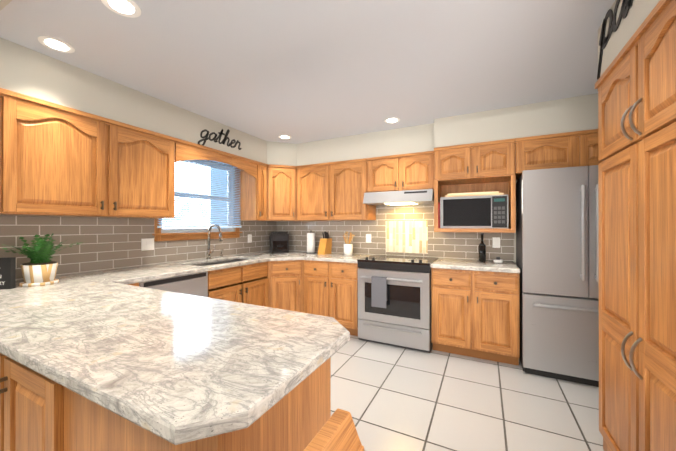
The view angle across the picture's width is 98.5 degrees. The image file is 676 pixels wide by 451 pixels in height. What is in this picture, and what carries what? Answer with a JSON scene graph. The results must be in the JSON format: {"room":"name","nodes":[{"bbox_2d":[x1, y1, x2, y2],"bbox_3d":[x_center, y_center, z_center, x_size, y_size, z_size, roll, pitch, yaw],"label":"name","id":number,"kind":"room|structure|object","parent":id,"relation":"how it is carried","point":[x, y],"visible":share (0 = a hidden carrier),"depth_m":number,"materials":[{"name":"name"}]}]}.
{"room":"kitchen","nodes":[
{"label":"kitchen","id":0,"kind":"room"},
{"bbox_2d":[0,0,614,143],"bbox_3d":[-0.601,-1.175,0.744,4.400,0.060,6.840,0,0,27],"label":"ceiling","id":1,"kind":"structure","parent":0,"point":[301,71],"depth_m":1.94,"materials":[{"name":"grey paint"}]},
{"bbox_2d":[38,36,74,52],"bbox_3d":[-1.775,-1.139,1.838,0.170,0.005,0.170,0,0,27],"label":"recessed light","id":2,"kind":"object","parent":1,"relation":"in","point":[56,44],"visible":1,"depth_m":1.83,"materials":[{"name":"white plastic"}]},
{"bbox_2d":[101,0,140,17],"bbox_3d":[-1.123,-1.140,1.510,0.170,0.005,0.170,0,0,27],"label":"recessed light","id":3,"kind":"object","parent":1,"relation":"in","point":[129,8],"visible":1,"depth_m":1.52,"materials":[{"name":"white plastic"}]},
{"bbox_2d":[278,135,290,138],"bbox_3d":[-0.684,-1.136,3.741,0.170,0.005,0.170,0,0,27],"label":"recessed light","id":4,"kind":"object","parent":1,"relation":"in","point":[284,136],"visible":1,"depth_m":3.71,"materials":[{"name":"white plastic"}]},
{"bbox_2d":[384,117,399,122],"bbox_3d":[0.585,-1.137,3.148,0.170,0.005,0.170,0,0,27],"label":"recessed light","id":5,"kind":"object","parent":1,"relation":"in","point":[392,120],"visible":1,"depth_m":3.15,"materials":[{"name":"white plastic"}]},
{"bbox_2d":[0,0,659,280],"bbox_3d":[-0.601,0.075,0.742,4.400,2.440,6.840,0,0,27],"label":"wall","id":6,"kind":"structure","parent":0,"point":[29,72],"depth_m":2.67,"materials":[{"name":"grey paint"}]},
{"bbox_2d":[0,88,19,214],"bbox_3d":[-2.306,-0.452,1.611,0.330,0.758,0.640,0,0,27],"label":"upper cabinet","id":7,"kind":"object","parent":6,"relation":"attached to","point":[9,100],"depth_m":1.80,"materials":[{"name":"brown wood"}]},
{"bbox_2d":[20,94,176,217],"bbox_3d":[-1.956,-0.451,2.307,0.330,0.758,1.198,0,0,27],"label":"upper cabinet","id":8,"kind":"object","parent":6,"relation":"attached to","point":[57,160],"depth_m":2.17,"materials":[{"name":"brown wood"}]},
{"bbox_2d":[0,215,275,279],"bbox_3d":[-1.723,0.160,3.133,0.008,0.455,3.335,0,0,27],"label":"backsplash","id":9,"kind":"structure","parent":6,"relation":"attached to","point":[110,243],"depth_m":2.54,"materials":[{"name":"tile"}]},
{"bbox_2d":[141,238,153,250],"bbox_3d":[-1.858,0.184,2.845,0.008,0.115,0.120,0,0,27],"label":"light switch","id":10,"kind":"object","parent":9,"relation":"attached to","point":[147,244],"visible":1,"depth_m":2.84,"materials":[{"name":"white plastic"}]},
{"bbox_2d":[248,234,251,242],"bbox_3d":[-1.236,0.182,4.082,0.008,0.115,0.075,0,0,27],"label":"electrical outlet","id":11,"kind":"object","parent":9,"relation":"attached to","point":[249,238],"visible":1,"depth_m":4.07,"materials":[{"name":"white plastic"}]},
{"bbox_2d":[161,160,232,232],"bbox_3d":[-1.646,-0.344,3.439,0.070,0.850,1.000,0,0,27],"label":"window","id":12,"kind":"structure","parent":6,"relation":"in","point":[178,230],"depth_m":3.48,"materials":[{"name":"white glass"}]},
{"bbox_2d":[157,160,241,227],"bbox_3d":[-1.544,-0.397,3.388,0.051,0.845,1.090,0,0,27],"label":"window blind","id":13,"kind":"object","parent":12,"relation":"attached to","point":[192,218],"visible":0.56,"depth_m":3.37,"materials":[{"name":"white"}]},
{"bbox_2d":[152,160,241,240],"bbox_3d":[-1.565,-0.334,3.398,0.048,0.990,1.160,0,0,27],"label":"window frame","id":14,"kind":"structure","parent":6,"relation":"in","point":[157,234],"depth_m":3.31,"materials":[{"name":"brown wood"}]},
{"bbox_2d":[198,129,240,149],"bbox_3d":[-1.301,-0.960,3.251,0.005,0.285,0.601,0,0,27],"label":"gather sign","id":15,"kind":"object","parent":6,"relation":"attached to","point":[215,139],"visible":0.98,"depth_m":3.22,"materials":[{"name":"grey metal"}]},
{"bbox_2d":[235,161,266,220],"bbox_3d":[-1.147,-0.447,3.916,0.330,0.758,0.196,0,0,27],"label":"upper cabinet","id":16,"kind":"object","parent":6,"relation":"attached to","point":[252,189],"depth_m":3.81,"materials":[{"name":"brown wood"}]},
{"bbox_2d":[262,164,296,220],"bbox_3d":[-0.841,-0.447,4.215,0.609,0.758,0.608,0,0,27],"label":"upper cabinet","id":17,"kind":"object","parent":6,"relation":"attached to","point":[281,192],"visible":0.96,"depth_m":3.99,"materials":[{"name":"brown wood"}]},
{"bbox_2d":[296,158,375,220],"bbox_3d":[-0.044,-0.447,3.953,1.048,0.758,0.360,0,0,27],"label":"upper cabinet","id":18,"kind":"object","parent":6,"relation":"attached to","point":[332,191],"visible":1,"depth_m":3.80,"materials":[{"name":"brown wood"}]},
{"bbox_2d":[276,204,513,260],"bbox_3d":[0.482,-0.003,3.887,3.210,0.786,0.008,0,0,27],"label":"backsplash","id":19,"kind":"structure","parent":6,"relation":"attached to","point":[458,245],"depth_m":3.78,"materials":[{"name":"tile"}]},
{"bbox_2d":[366,234,370,242],"bbox_3d":[0.411,0.172,3.913,0.075,0.115,0.008,0,0,27],"label":"electrical outlet","id":20,"kind":"object","parent":19,"relation":"attached to","point":[368,238],"visible":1,"depth_m":3.91,"materials":[{"name":"white plastic"}]},
{"bbox_2d":[386,221,427,253],"bbox_3d":[0.862,0.144,3.687,0.530,0.405,0.006,0,0,27],"label":"wall panel","id":21,"kind":"object","parent":19,"relation":"attached to","point":[406,236],"visible":1,"depth_m":3.68,"materials":[{"name":"tile"}]},
{"bbox_2d":[493,237,499,247],"bbox_3d":[1.760,0.190,3.235,0.075,0.115,0.008,0,0,27],"label":"electrical outlet","id":22,"kind":"object","parent":19,"relation":"attached to","point":[496,242],"visible":1,"depth_m":3.23,"materials":[{"name":"white plastic"}]},
{"bbox_2d":[367,151,433,191],"bbox_3d":[0.786,-0.613,3.536,0.806,0.428,0.360,0,0,27],"label":"upper cabinet","id":23,"kind":"object","parent":6,"relation":"attached to","point":[408,171],"visible":0.94,"depth_m":3.39,"materials":[{"name":"brown wood"}]},
{"bbox_2d":[363,189,433,205],"bbox_3d":[0.753,-0.323,3.470,0.786,0.136,0.487,0,0,27],"label":"range hood","id":24,"kind":"object","parent":23,"relation":"attached to","point":[411,197],"visible":0.94,"depth_m":3.29,"materials":[{"name":"silver metal"}]},
{"bbox_2d":[434,138,515,232],"bbox_3d":[1.455,-0.379,3.132,0.748,0.898,0.480,0,0,27],"label":"upper cabinet","id":25,"kind":"object","parent":6,"relation":"attached to","point":[488,166],"visible":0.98,"depth_m":2.99,"materials":[{"name":"brown wood"}]},
{"bbox_2d":[438,202,439,227],"bbox_3d":[1.147,-0.108,3.266,0.023,0.283,0.280,0,0,27],"label":"book","id":26,"kind":"object","parent":25,"relation":"in","point":[438,214],"visible":0.23,"depth_m":3.14,"materials":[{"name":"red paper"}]},
{"bbox_2d":[440,195,507,228],"bbox_3d":[1.457,-0.134,3.133,0.630,0.332,0.380,0,0,27],"label":"microwave oven","id":27,"kind":"object","parent":25,"relation":"in","point":[488,211],"visible":0.96,"depth_m":2.96,"materials":[{"name":"grey metal"}]},
{"bbox_2d":[445,191,503,196],"bbox_3d":[1.459,-0.321,3.127,0.540,0.038,0.330,0,0,27],"label":"cutting boards","id":28,"kind":"object","parent":27,"relation":"on","point":[473,194],"visible":0.67,"depth_m":2.98,"materials":[{"name":"brown wood"}]},
{"bbox_2d":[515,129,602,178],"bbox_3d":[2.214,-0.665,2.761,0.938,0.328,0.463,0,0,27],"label":"upper cabinet","id":29,"kind":"object","parent":6,"relation":"attached to","point":[568,149],"visible":0.56,"depth_m":2.63,"materials":[{"name":"brown wood"}]},
{"bbox_2d":[331,335,603,450],"bbox_3d":[-0.601,1.325,0.739,4.400,0.060,6.840,0,0,27],"label":"floor","id":30,"kind":"structure","parent":0,"point":[390,398],"depth_m":2.12,"materials":[{"name":"tile"}]},
{"bbox_2d":[0,353,47,450],"bbox_3d":[-1.021,0.861,1.314,0.855,0.870,0.692,0,0,27],"label":"base cabinet","id":31,"kind":"object","parent":30,"relation":"on","point":[39,412],"depth_m":0.92,"materials":[{"name":"brown wood"}]},
{"bbox_2d":[139,272,207,296],"bbox_3d":[-1.624,0.867,2.609,0.614,0.865,0.596,0,0,27],"label":"dishwasher","id":32,"kind":"object","parent":30,"relation":"on","point":[196,284],"visible":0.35,"depth_m":2.53,"materials":[{"name":"grey metal"}]},
{"bbox_2d":[48,357,330,450],"bbox_3d":[-0.411,0.861,1.007,0.620,0.870,0.692,0,0,27],"label":"base cabinet","id":33,"kind":"object","parent":30,"relation":"on","point":[75,422],"depth_m":0.80,"materials":[{"name":"brown wood"}]},
{"bbox_2d":[0,279,349,444],"bbox_3d":[-0.891,0.406,1.264,1.848,0.040,0.743,0,0,27],"label":"countertop","id":34,"kind":"structure","parent":33,"relation":"on","point":[175,368],"depth_m":0.91,"materials":[{"name":"white stone"}]},
{"bbox_2d":[207,262,268,306],"bbox_3d":[-1.292,0.865,3.270,0.650,0.870,0.876,0,0,27],"label":"base cabinet","id":35,"kind":"object","parent":30,"relation":"on","point":[247,284],"visible":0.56,"depth_m":3.15,"materials":[{"name":"brown wood"}]},
{"bbox_2d":[0,251,303,294],"bbox_3d":[-1.310,0.410,2.923,0.930,0.040,3.333,0,0,27],"label":"countertop","id":36,"kind":"structure","parent":35,"relation":"on","point":[166,270],"depth_m":2.57,"materials":[{"name":"white stone"}]},
{"bbox_2d":[0,257,15,288],"bbox_3d":[-2.129,0.292,1.763,0.270,0.190,0.035,0,0,-11],"label":"sign","id":37,"kind":"object","parent":36,"relation":"on","point":[8,270],"visible":1,"depth_m":1.77,"materials":[{"name":"grey"}]},
{"bbox_2d":[2,234,82,286],"bbox_3d":[-1.996,0.219,1.943,0.320,0.337,0.385,0,0,27],"label":"fern plant","id":38,"kind":"object","parent":36,"relation":"on","point":[40,269],"visible":1,"depth_m":1.89,"materials":[{"name":"ceramic"},{"name":"green leaf"},{"name":"soil"}]},
{"bbox_2d":[206,224,222,259],"bbox_3d":[-1.400,0.186,3.339,0.248,0.408,0.108,0,0,27],"label":"gooseneck faucet","id":39,"kind":"object","parent":36,"relation":"on","point":[209,252],"visible":1,"depth_m":3.34,"materials":[{"name":"silver metal"}]},
{"bbox_2d":[196,260,242,265],"bbox_3d":[-1.287,0.521,3.251,0.390,0.178,0.820,0,0,27],"label":"sink basin","id":40,"kind":"object","parent":36,"relation":"in","point":[218,263],"visible":0.06,"depth_m":3.43,"materials":[{"name":"silver metal"}]},
{"bbox_2d":[270,232,288,252],"bbox_3d":[-0.868,0.242,4.292,0.250,0.300,0.295,0,0,-18],"label":"air fryer","id":41,"kind":"object","parent":36,"relation":"on","point":[279,242],"visible":1,"depth_m":4.19,"materials":[{"name":"black plastic"}]},
{"bbox_2d":[236,259,303,312],"bbox_3d":[-0.775,0.867,4.011,0.908,0.870,0.908,0,0,27],"label":"base cabinet","id":42,"kind":"object","parent":30,"relation":"on","point":[286,285],"visible":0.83,"depth_m":3.60,"materials":[{"name":"brown wood"}]},
{"bbox_2d":[292,251,371,262],"bbox_3d":[-0.082,0.411,3.812,1.006,0.040,0.643,0,0,27],"label":"countertop","id":43,"kind":"structure","parent":42,"relation":"on","point":[332,257],"depth_m":3.61,"materials":[{"name":"white stone"}]},
{"bbox_2d":[306,231,315,253],"bbox_3d":[-0.384,0.232,4.136,0.148,0.320,0.148,0,0,27],"label":"paper towel","id":44,"kind":"object","parent":43,"relation":"on","point":[310,242],"visible":1,"depth_m":4.08,"materials":[{"name":"white paper"}]},
{"bbox_2d":[318,232,331,254],"bbox_3d":[-0.182,0.239,4.048,0.110,0.306,0.223,0,0,27],"label":"knife block","id":45,"kind":"object","parent":43,"relation":"on","point":[325,245],"visible":0.98,"depth_m":4.00,"materials":[{"name":"orange wood"}]},
{"bbox_2d":[343,232,354,255],"bbox_3d":[0.144,0.236,3.854,0.168,0.311,0.134,0,0,27],"label":"utensil crock","id":46,"kind":"object","parent":43,"relation":"on","point":[348,249],"visible":1,"depth_m":3.81,"materials":[{"name":"white ceramic"}]},
{"bbox_2d":[304,260,358,335],"bbox_3d":[0.027,0.866,3.752,0.753,0.870,0.650,0,0,27],"label":"base cabinet","id":47,"kind":"object","parent":30,"relation":"on","point":[330,289],"visible":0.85,"depth_m":3.47,"materials":[{"name":"brown wood"}]},
{"bbox_2d":[303,408,363,450],"bbox_3d":[0.117,0.865,0.413,0.464,0.860,0.400,0,0,27],"label":"oak chair","id":48,"kind":"object","parent":30,"relation":"on","point":[337,431],"visible":1,"depth_m":0.63,"materials":[{"name":"brown wood"}]},
{"bbox_2d":[357,254,438,352],"bbox_3d":[0.700,0.828,3.362,0.786,0.945,0.722,0,0,27],"label":"range","id":49,"kind":"object","parent":30,"relation":"on","point":[394,300],"visible":0.98,"depth_m":3.08,"materials":[{"name":"grey metal"}]},
{"bbox_2d":[431,268,519,365],"bbox_3d":[1.422,0.865,3.051,0.770,0.870,0.650,0,0,27],"label":"base cabinet","id":50,"kind":"object","parent":30,"relation":"on","point":[475,314],"visible":0.98,"depth_m":2.78,"materials":[{"name":"brown wood"}]},
{"bbox_2d":[430,258,519,272],"bbox_3d":[1.424,0.410,3.055,0.776,0.040,0.643,0,0,27],"label":"countertop","id":51,"kind":"structure","parent":50,"relation":"on","point":[442,263],"depth_m":2.88,"materials":[{"name":"white stone"}]},
{"bbox_2d":[479,233,485,261],"bbox_3d":[1.569,0.238,3.166,0.072,0.305,0.072,0,0,27],"label":"oil bottle","id":52,"kind":"object","parent":51,"relation":"on","point":[482,251],"visible":1,"depth_m":3.14,"materials":[{"name":"black glass"}]},
{"bbox_2d":[493,257,502,262],"bbox_3d":[1.676,0.360,3.044,0.100,0.060,0.100,0,0,27],"label":"dish","id":53,"kind":"object","parent":51,"relation":"on","point":[497,260],"visible":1,"depth_m":3.03,"materials":[{"name":"white ceramic"}]},
{"bbox_2d":[516,165,598,386],"bbox_3d":[2.154,0.409,2.615,0.904,1.780,0.738,0,0,27],"label":"refrigerator","id":54,"kind":"object","parent":30,"relation":"on","point":[557,240],"visible":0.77,"depth_m":2.43,"materials":[{"name":"grey metal"}]},
{"bbox_2d":[595,0,675,450],"bbox_3d":[1.574,0.232,1.126,0.615,2.128,0.980,0,0,27],"label":"tall cabinet","id":55,"kind":"object","parent":30,"relation":"on","point":[635,84],"visible":1,"depth_m":1.20,"materials":[{"name":"brown wood"}]},
{"bbox_2d":[597,0,632,78],"bbox_3d":[1.271,-0.993,1.215,0.005,0.319,1.086,0,0,27],"label":"sign","id":56,"kind":"object","parent":55,"relation":"on","point":[626,6],"visible":1,"depth_m":1.52,"materials":[{"name":"grey metal"}]}
]}

